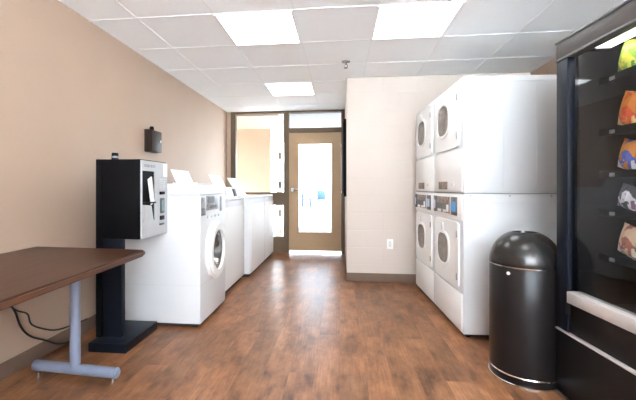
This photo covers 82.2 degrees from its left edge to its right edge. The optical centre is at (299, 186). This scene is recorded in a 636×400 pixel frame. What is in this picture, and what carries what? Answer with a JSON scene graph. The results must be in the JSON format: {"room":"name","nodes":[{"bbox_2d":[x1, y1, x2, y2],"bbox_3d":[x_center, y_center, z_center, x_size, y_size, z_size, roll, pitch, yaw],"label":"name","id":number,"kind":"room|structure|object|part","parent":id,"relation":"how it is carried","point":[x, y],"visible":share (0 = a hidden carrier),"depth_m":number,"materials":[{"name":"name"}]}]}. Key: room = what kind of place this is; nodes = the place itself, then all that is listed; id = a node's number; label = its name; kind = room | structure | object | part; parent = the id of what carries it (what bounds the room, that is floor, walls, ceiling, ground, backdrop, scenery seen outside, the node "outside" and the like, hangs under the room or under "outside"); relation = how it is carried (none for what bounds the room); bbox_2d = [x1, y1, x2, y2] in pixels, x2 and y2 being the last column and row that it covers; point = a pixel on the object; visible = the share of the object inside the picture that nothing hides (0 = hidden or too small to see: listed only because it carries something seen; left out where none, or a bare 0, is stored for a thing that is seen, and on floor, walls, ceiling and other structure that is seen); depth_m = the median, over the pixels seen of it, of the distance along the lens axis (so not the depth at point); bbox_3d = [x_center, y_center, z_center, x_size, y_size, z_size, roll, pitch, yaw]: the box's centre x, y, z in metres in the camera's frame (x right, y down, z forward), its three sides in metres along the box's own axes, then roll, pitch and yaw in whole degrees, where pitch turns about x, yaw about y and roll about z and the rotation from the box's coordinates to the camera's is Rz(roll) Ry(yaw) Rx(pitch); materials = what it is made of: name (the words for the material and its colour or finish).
{"room":"laundry","nodes":[
{"label":"laundry","id":0,"kind":"room"},
{"bbox_2d":[0,0,226,363],"bbox_3d":[-1.759,-0.090,2.306,0.100,2.420,8.400,0,0,6],"label":"wall","id":1,"kind":"structure","parent":0,"point":[73,95],"depth_m":2.59,"materials":[{"name":"beige paint"}]},
{"bbox_2d":[0,314,95,380],"bbox_3d":[-1.708,1.070,2.275,0.008,0.100,8.150,0,0,6],"label":"baseboard","id":2,"kind":"structure","parent":1,"relation":"attached to","point":[22,360],"depth_m":2.35,"materials":[{"name":"beige plastic"}]},
{"bbox_2d":[11,306,87,344],"bbox_3d":[-1.690,0.772,2.247,0.022,0.696,1.102,0,0,6],"label":"power cord","id":3,"kind":"object","parent":1,"relation":"attached to","point":[12,307],"visible":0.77,"depth_m":2.30,"materials":[{"name":"black rubber"}]},
{"bbox_2d":[144,126,161,152],"bbox_3d":[-1.506,-0.486,3.744,0.088,0.263,0.205,0,0,6],"label":"wall box","id":4,"kind":"object","parent":1,"relation":"attached to","point":[152,138],"visible":1,"depth_m":3.67,"materials":[{"name":"brown metal"}]},
{"bbox_2d":[227,112,230,186],"bbox_3d":[-1.226,-0.090,6.402,0.065,2.420,0.140,0,0,6],"label":"wall","id":5,"kind":"structure","parent":0,"point":[228,113],"depth_m":6.33,"materials":[{"name":"beige paint"}]},
{"bbox_2d":[231,111,289,252],"bbox_3d":[-0.691,-0.090,6.313,1.017,2.420,0.100,0,0,6],"label":"window","id":6,"kind":"structure","parent":5,"relation":"in","point":[280,243],"depth_m":6.22,"materials":[{"name":"brown metal"}]},
{"bbox_2d":[237,129,270,191],"bbox_3d":[-1.611,-0.090,7.269,1.810,2.420,1.500,0,0,6],"label":"wall","id":7,"kind":"structure","parent":0,"point":[253,145],"depth_m":7.85,"materials":[{"name":"beige paint"}]},
{"bbox_2d":[276,128,282,235],"bbox_3d":[-0.442,-0.080,7.792,0.140,2.400,0.125,0,0,6],"label":"door","id":8,"kind":"structure","parent":7,"relation":"in","point":[279,131],"depth_m":7.76,"materials":[{"name":"white paint"}]},
{"bbox_2d":[237,114,283,128],"bbox_3d":[-1.363,-1.272,7.192,2.120,0.045,1.400,0,0,6],"label":"ceiling","id":9,"kind":"structure","parent":0,"point":[269,121],"depth_m":6.95,"materials":[{"name":"beige paint"}]},
{"bbox_2d":[0,250,563,399],"bbox_3d":[0.408,1.170,2.797,4.300,0.100,9.850,0,0,6],"label":"floor","id":10,"kind":"structure","parent":0,"point":[294,328],"depth_m":2.43,"materials":[{"name":"brown wood"}]},
{"bbox_2d":[0,246,144,380],"bbox_3d":[-1.373,0.751,1.408,0.850,0.738,1.800,0,0,6],"label":"table","id":11,"kind":"object","parent":10,"relation":"on","point":[27,274],"visible":1,"depth_m":1.95,"materials":[{"name":"brown wood"}]},
{"bbox_3d":[-1.319,0.743,2.137,0.056,0.645,0.056,0,0,6],"label":"leg","id":12,"kind":"part","parent":11,"relation":"part of","materials":[{"name":"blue metal"}]},
{"bbox_2d":[88,153,166,353],"bbox_3d":[-1.237,0.438,2.689,0.368,1.365,0.475,0,0,6],"label":"kiosk","id":13,"kind":"object","parent":10,"relation":"on","point":[131,194],"visible":1,"depth_m":2.56,"materials":[{"name":"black metal"}]},
{"bbox_3d":[-1.396,0.431,2.747,0.039,1.253,0.382,0,0,6],"label":"plate","id":14,"kind":"part","parent":13,"relation":"part of","materials":[{"name":"black metal"}]},
{"bbox_3d":[-1.281,1.089,2.671,0.270,0.062,0.430,0,0,6],"label":"plate","id":15,"kind":"part","parent":13,"relation":"part of","materials":[{"name":"black metal"}]},
{"bbox_2d":[143,205,153,221],"bbox_3d":[-1.092,0.183,2.610,0.017,0.117,0.137,0,0,6],"label":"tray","id":16,"kind":"object","parent":13,"relation":"on","point":[147,209],"depth_m":2.60,"materials":[{"name":"silver metal"}]},
{"bbox_3d":[-1.085,0.087,2.719,0.012,0.551,0.374,0,0,6],"label":"panel","id":17,"kind":"part","parent":13,"relation":"part of","materials":[{"name":"silver metal"}]},
{"bbox_3d":[-1.062,-0.130,2.868,0.003,0.100,0.059,0,0,6],"label":"label plate","id":18,"kind":"part","parent":13,"relation":"part of","materials":[{"name":"white plastic"}]},
{"bbox_2d":[125,183,226,325],"bbox_3d":[-1.078,0.546,3.234,0.750,1.148,0.636,0,0,6],"label":"washing machine","id":19,"kind":"object","parent":10,"relation":"on","point":[179,279],"visible":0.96,"depth_m":2.92,"materials":[{"name":"white metal"}]},
{"bbox_2d":[171,169,197,183],"bbox_3d":[-0.972,-0.085,3.090,0.107,0.114,0.330,0,0,6],"label":"sign","id":20,"kind":"object","parent":19,"relation":"on","point":[180,176],"visible":0.8,"depth_m":3.06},
{"bbox_3d":[-1.104,0.017,3.237,0.699,0.090,0.635,0,0,6],"label":"panel","id":21,"kind":"part","parent":19,"relation":"part of","materials":[{"name":"white metal"}]},
{"bbox_3d":[-0.758,0.135,3.144,0.007,0.120,0.275,0,0,6],"label":"display panel","id":22,"kind":"part","parent":19,"relation":"part of","materials":[{"name":"grey plastic"}]},
{"bbox_3d":[-0.730,0.545,3.204,0.048,0.500,0.450,0,0,6],"label":"door","id":23,"kind":"part","parent":19,"relation":"part of","materials":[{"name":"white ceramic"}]},
{"bbox_3d":[-0.743,0.545,3.205,0.018,0.362,0.312,0,0,6],"label":"door glass","id":24,"kind":"part","parent":19,"relation":"part of","materials":[{"name":"grey glass"}]},
{"bbox_2d":[223,188,243,292],"bbox_3d":[-1.087,0.560,4.056,0.733,1.120,0.885,0,0,6],"label":"washing machine","id":25,"kind":"object","parent":10,"relation":"on","point":[234,205],"visible":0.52,"depth_m":4.03,"materials":[{"name":"white metal"}]},
{"bbox_2d":[209,175,229,187],"bbox_3d":[-0.862,-0.057,3.918,0.120,0.141,0.360,0,0,6],"label":"sign","id":26,"kind":"object","parent":25,"relation":"on","point":[216,179],"visible":0.62,"depth_m":3.92,"materials":[{"name":"white paper"}]},
{"bbox_3d":[-0.781,0.062,3.929,0.025,0.068,0.200,0,0,6],"label":"instruction plate","id":27,"kind":"part","parent":25,"relation":"part of","materials":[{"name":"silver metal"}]},
{"bbox_2d":[230,187,272,262],"bbox_3d":[-0.836,0.560,5.700,0.733,1.120,0.700,0,0,6],"label":"washing machine","id":28,"kind":"object","parent":10,"relation":"on","point":[268,199],"visible":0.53,"depth_m":5.58,"materials":[{"name":"white metal"}]},
{"bbox_3d":[-0.479,0.640,5.661,0.010,0.850,0.660,0,0,6],"label":"panel","id":29,"kind":"part","parent":28,"relation":"part of","materials":[{"name":"white metal"}]},
{"bbox_2d":[242,195,263,276],"bbox_3d":[-0.920,0.560,4.930,0.733,1.120,0.830,0,0,6],"label":"washing machine","id":30,"kind":"object","parent":10,"relation":"on","point":[253,205],"visible":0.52,"depth_m":4.62,"materials":[{"name":"white metal"}]},
{"bbox_2d":[227,178,249,196],"bbox_3d":[-0.796,0.003,4.745,0.199,0.240,0.420,0,0,6],"label":"sign","id":31,"kind":"object","parent":30,"relation":"on","point":[234,183],"visible":0.88,"depth_m":4.74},
{"bbox_3d":[-0.564,0.640,4.891,0.010,0.850,0.790,0,0,6],"label":"panel","id":32,"kind":"part","parent":30,"relation":"part of","materials":[{"name":"white metal"}]},
{"bbox_2d":[415,99,436,302],"bbox_3d":[1.645,0.151,3.701,0.786,1.938,0.696,0,0,4],"label":"dryer","id":33,"kind":"object","parent":10,"relation":"on","point":[425,119],"visible":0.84,"depth_m":3.66,"materials":[{"name":"white metal"}]},
{"bbox_3d":[1.281,-0.560,3.821,0.008,0.254,0.298,0,0,4],"label":"door glass","id":34,"kind":"part","parent":33,"relation":"part of","materials":[{"name":"grey glass"}]},
{"bbox_3d":[1.281,0.515,3.821,0.008,0.254,0.298,0,0,4],"label":"door glass","id":35,"kind":"part","parent":33,"relation":"part of","materials":[{"name":"grey glass"}]},
{"bbox_3d":[1.275,0.147,3.825,0.006,0.135,0.330,0,0,4],"label":"control panel","id":36,"kind":"part","parent":33,"relation":"part of","materials":[{"name":"grey plastic"}]},
{"bbox_3d":[1.272,-0.542,3.752,0.018,0.475,0.584,0,0,4],"label":"door","id":37,"kind":"part","parent":33,"relation":"part of","materials":[{"name":"white metal"}]},
{"bbox_3d":[1.272,0.522,3.752,0.018,0.505,0.584,0,0,4],"label":"door","id":38,"kind":"part","parent":33,"relation":"part of","materials":[{"name":"white metal"}]},
{"bbox_3d":[1.274,0.935,3.730,0.010,0.280,0.666,0,0,4],"label":"access panel","id":39,"kind":"part","parent":33,"relation":"part of","materials":[{"name":"white metal"}]},
{"bbox_2d":[433,74,556,336],"bbox_3d":[1.596,0.151,3.000,0.786,1.938,0.696,0,0,4],"label":"dryer","id":40,"kind":"object","parent":10,"relation":"on","point":[496,136],"visible":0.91,"depth_m":2.67,"materials":[{"name":"white metal"}]},
{"bbox_3d":[1.231,-0.560,3.121,0.008,0.254,0.298,0,0,4],"label":"door glass","id":41,"kind":"part","parent":40,"relation":"part of","materials":[{"name":"glass"}]},
{"bbox_3d":[1.231,0.515,3.121,0.008,0.254,0.298,0,0,4],"label":"door glass","id":42,"kind":"part","parent":40,"relation":"part of","materials":[{"name":"grey glass"}]},
{"bbox_3d":[1.225,0.147,3.124,0.006,0.135,0.330,0,0,4],"label":"control panel","id":43,"kind":"part","parent":40,"relation":"part of","materials":[{"name":"grey plastic"}]},
{"bbox_3d":[1.222,-0.542,3.051,0.018,0.475,0.584,0,0,4],"label":"door","id":44,"kind":"part","parent":40,"relation":"part of","materials":[{"name":"white metal"}]},
{"bbox_3d":[1.222,0.522,3.051,0.018,0.505,0.584,0,0,4],"label":"door","id":45,"kind":"part","parent":40,"relation":"part of","materials":[{"name":"white metal"}]},
{"bbox_3d":[1.225,0.935,3.029,0.010,0.280,0.666,0,0,4],"label":"access panel","id":46,"kind":"part","parent":40,"relation":"part of","materials":[{"name":"white metal"}]},
{"bbox_3d":[1.597,0.130,2.656,0.635,1.780,0.005,0,0,4],"label":"panel","id":47,"kind":"part","parent":40,"relation":"part of","materials":[{"name":"white metal"}]},
{"bbox_2d":[488,230,557,391],"bbox_3d":[1.346,0.694,2.181,0.390,0.852,0.390,0,0,6],"label":"trash can","id":48,"kind":"object","parent":10,"relation":"on","point":[522,264],"visible":0.9,"depth_m":2.03,"materials":[{"name":"black metal"}]},
{"bbox_3d":[1.346,0.362,2.181,0.378,0.188,0.378,0,0,6],"label":"dome lid","id":49,"kind":"part","parent":48,"relation":"part of","materials":[{"name":"black metal"}]},
{"bbox_2d":[555,0,635,399],"bbox_3d":[1.793,0.169,1.465,0.878,1.902,1.002,0,0,3],"label":"vending machine","id":50,"kind":"object","parent":10,"relation":"on","point":[596,326],"visible":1,"depth_m":1.90,"materials":[{"name":"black metal"}]},
{"bbox_3d":[1.393,1.114,1.484,0.049,0.012,1.001,0,0,3],"label":"trim","id":51,"kind":"part","parent":50,"relation":"part of","materials":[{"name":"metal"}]},
{"bbox_3d":[1.397,0.039,1.484,0.050,1.438,1.000,0,0,3],"label":"door frame","id":52,"kind":"part","parent":50,"relation":"part of","materials":[{"name":"black metal"}]},
{"bbox_3d":[1.450,-0.050,1.914,0.008,1.340,0.065,0,0,3],"label":"post","id":53,"kind":"part","parent":50,"relation":"part of","materials":[{"name":"black metal"}]},
{"bbox_3d":[1.393,-0.729,1.485,0.058,0.106,1.002,0,0,3],"label":"molding","id":54,"kind":"part","parent":50,"relation":"part of","materials":[{"name":"grey plastic"}]},
{"bbox_3d":[1.398,0.935,1.484,0.048,0.330,1.000,0,0,3],"label":"kick panel","id":55,"kind":"part","parent":50,"relation":"part of","materials":[{"name":"black metal"}]},
{"bbox_3d":[1.406,0.677,1.538,0.038,0.162,0.710,0,0,3],"label":"delivery door","id":56,"kind":"part","parent":50,"relation":"part of","materials":[{"name":"black plastic"}]},
{"bbox_2d":[596,28,635,47],"bbox_3d":[1.489,-0.707,1.519,0.090,0.023,0.600,0,0,3],"label":"lamp","id":57,"kind":"object","parent":50,"relation":"on","point":[631,33],"depth_m":1.72,"materials":[{"name":"white plastic"}]},
{"bbox_2d":[599,65,635,85],"bbox_3d":[1.742,-0.533,1.514,0.465,0.036,0.665,0,0,3],"label":"shelf","id":58,"kind":"object","parent":50,"relation":"attached to","point":[628,75],"depth_m":1.77,"materials":[{"name":"black metal"}]},
{"bbox_2d":[599,123,635,136],"bbox_3d":[1.742,-0.273,1.514,0.465,0.036,0.665,0,0,3],"label":"shelf","id":59,"kind":"object","parent":50,"relation":"attached to","point":[628,128],"depth_m":1.75,"materials":[{"name":"black metal"}]},
{"bbox_2d":[599,169,635,177],"bbox_3d":[1.742,-0.063,1.514,0.465,0.036,0.665,0,0,3],"label":"shelf","id":60,"kind":"object","parent":50,"relation":"attached to","point":[630,172],"depth_m":1.74,"materials":[{"name":"black metal"}]},
{"bbox_2d":[599,208,635,218],"bbox_3d":[1.742,0.127,1.514,0.465,0.036,0.665,0,0,3],"label":"shelf","id":61,"kind":"object","parent":50,"relation":"attached to","point":[602,212],"depth_m":1.74,"materials":[{"name":"black metal"}]},
{"bbox_2d":[599,252,635,268],"bbox_3d":[1.742,0.352,1.514,0.465,0.036,0.665,0,0,3],"label":"shelf","id":62,"kind":"object","parent":50,"relation":"attached to","point":[626,261],"depth_m":1.75,"materials":[{"name":"black metal"}]},
{"bbox_2d":[617,91,635,124],"bbox_3d":[1.581,-0.373,1.739,0.058,0.192,0.157,0,0,10],"label":"snack bag","id":63,"kind":"object","parent":50,"relation":"on","point":[627,112],"visible":0.92,"depth_m":1.73,"materials":[{"name":"orange plastic"}]},
{"bbox_2d":[617,223,635,259],"bbox_3d":[1.581,0.259,1.741,0.058,0.177,0.153,0,0,11],"label":"snack bag","id":64,"kind":"object","parent":50,"relation":"on","point":[626,244],"visible":1,"depth_m":1.73,"materials":[{"name":"plastic"}]},
{"bbox_2d":[617,138,635,169],"bbox_3d":[1.581,-0.153,1.742,0.058,0.172,0.151,0,0,11],"label":"snack bag","id":65,"kind":"object","parent":50,"relation":"on","point":[626,160],"visible":0.96,"depth_m":1.73,"materials":[{"name":"plastic"}]},
{"bbox_2d":[617,182,635,210],"bbox_3d":[1.581,0.050,1.746,0.058,0.147,0.143,0,0,11],"label":"snack bag","id":66,"kind":"object","parent":50,"relation":"on","point":[626,198],"visible":0.98,"depth_m":1.73,"materials":[{"name":"plastic"}]},
{"bbox_2d":[618,39,635,71],"bbox_3d":[1.581,-0.626,1.741,0.058,0.177,0.153,0,0,11],"label":"snack bag","id":67,"kind":"object","parent":50,"relation":"on","point":[627,58],"visible":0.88,"depth_m":1.73,"materials":[{"name":"yellow plastic"}]},
{"bbox_2d":[59,0,625,142],"bbox_3d":[0.558,-1.350,4.164,4.300,0.100,12.600,0,0,6],"label":"ceiling","id":68,"kind":"structure","parent":0,"point":[489,16],"depth_m":3.34,"materials":[{"name":"tile"}]},
{"bbox_2d":[213,10,300,45],"bbox_3d":[-0.319,-1.294,2.998,0.600,0.012,0.600,0,0,6],"label":"recessed light","id":69,"kind":"object","parent":68,"relation":"in","point":[267,27],"visible":1,"depth_m":2.94,"materials":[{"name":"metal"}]},
{"bbox_2d":[264,82,314,95],"bbox_3d":[-0.119,-1.294,4.822,0.600,0.012,0.610,0,0,6],"label":"recessed light","id":70,"kind":"object","parent":68,"relation":"in","point":[291,88],"visible":1,"depth_m":4.77,"materials":[{"name":"plastic"}]},
{"bbox_2d":[88,0,576,111],"bbox_3d":[0.326,-1.298,2.047,4.100,0.003,8.140,0,0,6],"label":"grid","id":71,"kind":"object","parent":68,"relation":"attached to","point":[203,1],"visible":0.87,"depth_m":3.27,"materials":[{"name":"metal"}]},
{"bbox_2d":[342,60,349,68],"bbox_3d":[0.475,-1.266,3.771,0.090,0.069,0.090,0,0,6],"label":"sprinkler","id":72,"kind":"object","parent":68,"relation":"attached to","point":[343,61],"visible":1,"depth_m":3.76,"materials":[{"name":"metal"}]},
{"bbox_2d":[371,1,465,39],"bbox_3d":[0.888,-1.294,2.865,0.600,0.012,0.600,0,0,6],"label":"recessed light","id":73,"kind":"object","parent":68,"relation":"in","point":[416,20],"visible":1,"depth_m":2.80,"materials":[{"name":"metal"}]},
{"bbox_2d":[345,72,530,273],"bbox_3d":[1.692,-0.090,5.186,2.070,2.420,1.920,0,0,6],"label":"wall partition","id":74,"kind":"structure","parent":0,"point":[380,112],"depth_m":4.30,"materials":[{"name":"beige paint"}]},
{"bbox_2d":[290,113,338,127],"bbox_3d":[1.409,-1.298,8.245,3.000,0.004,4.100,0,0,6],"label":"grid","id":75,"kind":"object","parent":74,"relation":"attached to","point":[320,113],"depth_m":6.90,"materials":[{"name":"metal"}]},
{"bbox_2d":[289,132,340,250],"bbox_3d":[0.252,0.080,6.177,0.887,2.010,0.128,0,0,6],"label":"door","id":76,"kind":"structure","parent":74,"relation":"in","point":[300,241],"depth_m":6.19,"materials":[{"name":"beige paint"}]},
{"bbox_2d":[289,109,344,253],"bbox_3d":[0.285,-0.090,6.201,0.948,2.420,0.110,0,0,6],"label":"door frame","id":77,"kind":"structure","parent":74,"relation":"attached to","point":[342,111],"depth_m":6.11,"materials":[{"name":"brown wood"}]},
{"bbox_2d":[343,119,345,196],"bbox_3d":[0.568,-0.370,4.646,0.045,0.980,0.120,0,0,6],"label":"wall panel","id":78,"kind":"object","parent":74,"relation":"attached to","point":[344,122],"visible":0.82,"depth_m":4.59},
{"bbox_2d":[344,248,415,282],"bbox_3d":[1.679,1.070,5.108,2.078,0.100,1.778,0,0,6],"label":"baseboard","id":79,"kind":"structure","parent":74,"relation":"attached to","point":[368,277],"depth_m":4.29,"materials":[{"name":"beige plastic"}]},
{"bbox_2d":[387,239,392,248],"bbox_3d":[1.060,0.672,4.285,0.072,0.115,0.010,0,0,6],"label":"wall outlet","id":80,"kind":"object","parent":74,"relation":"attached to","point":[389,241],"visible":1,"depth_m":4.28,"materials":[{"name":"beige plastic"}]},
{"bbox_2d":[531,57,556,74],"bbox_3d":[2.416,-0.090,1.847,0.100,2.420,8.400,0,0,6],"label":"wall","id":81,"kind":"structure","parent":0,"point":[549,68],"depth_m":3.79,"materials":[{"name":"beige paint"}]},
{"label":"outside","id":82,"kind":"structure","parent":0,"visible":0},
{"bbox_2d":[273,194,331,235],"bbox_3d":[3.700,1.205,33.672,60.000,0.130,52.250,0,0,6],"label":"ground","id":83,"kind":"structure","parent":82,"point":[311,219],"depth_m":14.56,"materials":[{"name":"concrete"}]},
{"bbox_2d":[300,168,312,204],"bbox_3d":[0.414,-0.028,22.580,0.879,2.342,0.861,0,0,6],"label":"young tree","id":84,"kind":"object","parent":83,"relation":"on","point":[308,174],"visible":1,"depth_m":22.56,"materials":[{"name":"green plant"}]},
{"bbox_3d":[0.414,-0.611,22.580,0.879,1.176,0.861,0,0,6],"label":"crown","id":85,"kind":"part","parent":84,"relation":"part of","materials":[{"name":"plant"}]},
{"bbox_2d":[302,190,310,206],"bbox_3d":[0.384,0.651,21.084,0.518,0.981,0.600,0,0,6],"label":"patio chair","id":86,"kind":"object","parent":83,"relation":"on","point":[309,198],"visible":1,"depth_m":20.84,"materials":[{"name":"blue plastic"}]},
{"bbox_2d":[312,190,325,206],"bbox_3d":[1.058,0.651,20.607,0.600,0.981,0.518,0,0,-36],"label":"patio chair","id":87,"kind":"object","parent":83,"relation":"on","point":[320,195],"visible":0.96,"depth_m":20.41,"materials":[{"name":"blue plastic"}]},
{"bbox_3d":[1.196,0.415,20.418,0.540,0.510,0.050,0,0,-36],"label":"backrest","id":88,"kind":"part","parent":87,"relation":"part of","materials":[{"name":"blue plastic"}]}
]}

